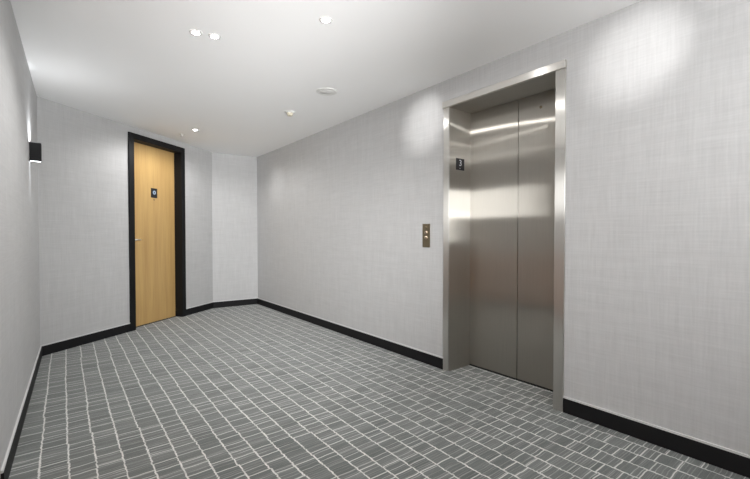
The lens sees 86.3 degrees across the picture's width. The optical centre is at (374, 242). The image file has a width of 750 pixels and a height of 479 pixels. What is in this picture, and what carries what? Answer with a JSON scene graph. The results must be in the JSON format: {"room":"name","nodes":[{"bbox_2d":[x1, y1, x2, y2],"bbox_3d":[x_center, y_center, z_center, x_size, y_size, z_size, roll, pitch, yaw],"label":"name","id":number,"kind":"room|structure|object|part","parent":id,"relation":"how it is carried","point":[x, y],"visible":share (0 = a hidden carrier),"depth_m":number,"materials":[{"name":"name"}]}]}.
{"room":"lobby","nodes":[
{"label":"lobby","id":0,"kind":"room"},
{"bbox_2d":[0,0,39,470],"bbox_3d":[-2.398,-0.125,2.641,0.140,2.356,2.513,-1,1,-37],"label":"wall","id":1,"kind":"structure","parent":0,"point":[19,217],"depth_m":2.24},
{"bbox_2d":[0,345,41,478],"bbox_3d":[-2.313,1.002,2.674,0.012,0.101,2.433,-1,1,-37],"label":"baseboard","id":2,"kind":"structure","parent":1,"relation":"attached to","point":[5,471],"depth_m":2.17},
{"bbox_2d":[29,142,41,162],"bbox_3d":[-2.533,-0.673,2.984,0.069,0.136,0.061,-1,1,-38],"label":"wall sconce","id":3,"kind":"object","parent":1,"relation":"attached to","point":[35,149],"visible":1,"depth_m":2.96,"materials":[{"name":"black metal"}]},
{"bbox_2d":[37,96,212,344],"bbox_3d":[-2.822,-0.164,4.854,0.140,2.356,2.496,0,1,14],"label":"wall","id":4,"kind":"structure","parent":0,"point":[83,209],"depth_m":4.13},
{"bbox_2d":[42,302,212,355],"bbox_3d":[-2.748,0.964,4.856,0.012,0.101,2.496,0,1,14],"label":"baseboard","id":5,"kind":"structure","parent":4,"relation":"attached to","point":[68,343],"depth_m":4.14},
{"bbox_2d":[128,132,185,330],"bbox_3d":[-2.769,-0.132,5.034,0.158,2.285,0.914,0,1,14],"label":"door","id":6,"kind":"structure","parent":4,"relation":"in","point":[157,231],"depth_m":5.10,"materials":[{"name":"brown wood"}]},
{"bbox_2d":[151,188,156,197],"bbox_3d":[-2.793,-0.627,5.059,0.007,0.119,0.099,0,1,14],"label":"door sign","id":7,"kind":"object","parent":6,"relation":"attached to","point":[153,190],"visible":1,"depth_m":5.05,"materials":[{"name":"black plastic"}]},
{"bbox_2d":[212,152,257,300],"bbox_3d":[-2.216,-0.190,6.301,0.686,2.356,0.140,-1,1,-34],"label":"wall","id":8,"kind":"structure","parent":0,"point":[234,177],"depth_m":6.23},
{"bbox_2d":[213,298,256,307],"bbox_3d":[-2.173,0.939,6.258,0.686,0.101,0.012,-1,1,-34],"label":"baseboard","id":9,"kind":"structure","parent":8,"relation":"attached to","point":[237,302],"depth_m":6.24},
{"bbox_2d":[10,0,641,156],"bbox_3d":[-0.386,-1.333,2.082,3.932,0.080,9.400,-1,1,-38],"label":"ceiling","id":10,"kind":"structure","parent":0,"point":[138,64],"depth_m":2.74,"materials":[{"name":"white paint"}]},
{"bbox_2d":[189,29,202,35],"bbox_3d":[-1.108,-1.297,2.473,0.078,0.006,0.078,-1,1,-38],"label":"recessed light","id":11,"kind":"object","parent":10,"relation":"in","point":[195,32],"visible":1,"depth_m":2.47,"materials":[{"name":"white plastic"}]},
{"bbox_2d":[208,33,220,38],"bbox_3d":[-1.010,-1.298,2.518,0.078,0.006,0.078,-1,1,-38],"label":"recessed light","id":12,"kind":"object","parent":10,"relation":"in","point":[211,35],"visible":1,"depth_m":2.51,"materials":[{"name":"white"}]},
{"bbox_2d":[284,110,294,115],"bbox_3d":[-0.865,-1.308,4.065,0.112,0.040,0.112,-1,1,-38],"label":"smoke detector","id":13,"kind":"object","parent":10,"relation":"attached to","point":[288,112],"visible":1,"depth_m":4.04,"materials":[{"name":"white plastic"}]},
{"bbox_2d":[319,16,332,23],"bbox_3d":[-0.286,-1.295,2.330,0.078,0.006,0.078,-1,1,-38],"label":"recessed light","id":14,"kind":"object","parent":10,"relation":"in","point":[326,20],"visible":1,"depth_m":2.33,"materials":[{"name":"white"}]},
{"bbox_2d":[316,87,337,95],"bbox_3d":[-0.419,-1.314,3.486,0.190,0.008,0.190,-1,1,-38],"label":"ceiling speaker","id":15,"kind":"object","parent":10,"relation":"attached to","point":[325,91],"visible":1,"depth_m":3.47,"materials":[{"name":"white plastic"}]},
{"bbox_2d":[9,304,749,478],"bbox_3d":[-0.386,1.102,2.125,3.932,0.080,9.400,-1,1,-38],"label":"floor","id":16,"kind":"structure","parent":0,"point":[253,391],"depth_m":2.46,"materials":[{"name":"grey carpet"}]},
{"bbox_2d":[257,0,749,454],"bbox_3d":[0.844,-0.132,3.024,0.140,2.356,8.946,-1,1,-38],"label":"wall","id":17,"kind":"structure","parent":0,"point":[657,295],"depth_m":2.25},
{"bbox_2d":[423,224,429,246],"bbox_3d":[0.438,-0.061,3.426,0.010,0.201,0.087,-1,1,-38],"label":"plate","id":18,"kind":"object","parent":17,"relation":"attached to","point":[426,227],"visible":1,"depth_m":3.42,"materials":[{"name":"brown metal"}]},
{"bbox_2d":[257,298,749,477],"bbox_3d":[0.815,0.997,2.958,0.012,0.101,8.846,-1,1,-38],"label":"baseboard","id":19,"kind":"structure","parent":17,"relation":"attached to","point":[722,457],"depth_m":2.25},
{"bbox_2d":[442,59,566,411],"bbox_3d":[0.990,-0.041,2.971,0.355,2.181,1.040,-1,1,-38],"label":"elevator","id":20,"kind":"object","parent":17,"relation":"attached to","point":[504,214],"visible":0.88,"depth_m":3.07,"materials":[{"name":"metal"}]},
{"bbox_3d":[0.579,-0.022,3.244,0.012,2.129,0.056,-1,1,-38],"label":"frame post","id":21,"kind":"part","parent":20,"relation":"part of","materials":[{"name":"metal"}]},
{"bbox_2d":[456,158,463,170],"bbox_3d":[0.701,-0.644,3.289,0.100,0.095,0.006,-1,1,-38],"label":"number sign","id":22,"kind":"object","parent":20,"relation":"attached to","point":[459,162],"visible":1,"depth_m":3.28,"materials":[{"name":"black plastic"}]},
{"bbox_3d":[0.935,-0.025,3.241,0.030,2.114,0.506,-1,1,-38],"label":"door panel","id":23,"kind":"part","parent":20,"relation":"part of","materials":[{"name":"metal"}]},
{"bbox_3d":[0.985,-1.089,2.948,0.288,0.016,0.912,-1,1,-38],"label":"soffit panel","id":24,"kind":"part","parent":20,"relation":"part of","materials":[{"name":"metal"}]},
{"bbox_3d":[1.097,1.044,3.073,0.064,0.008,1.000,-1,1,-38],"label":"door sill","id":25,"kind":"part","parent":20,"relation":"part of","materials":[{"name":"silver metal"}]},
{"bbox_3d":[1.244,-0.018,2.844,0.030,2.114,0.488,-1,1,-38],"label":"door panel","id":26,"kind":"part","parent":20,"relation":"part of","materials":[{"name":"metal"}]},
{"bbox_3d":[1.155,-0.009,2.502,0.012,2.129,0.063,-1,1,-38],"label":"frame post","id":27,"kind":"part","parent":20,"relation":"part of","materials":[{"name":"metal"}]}
]}

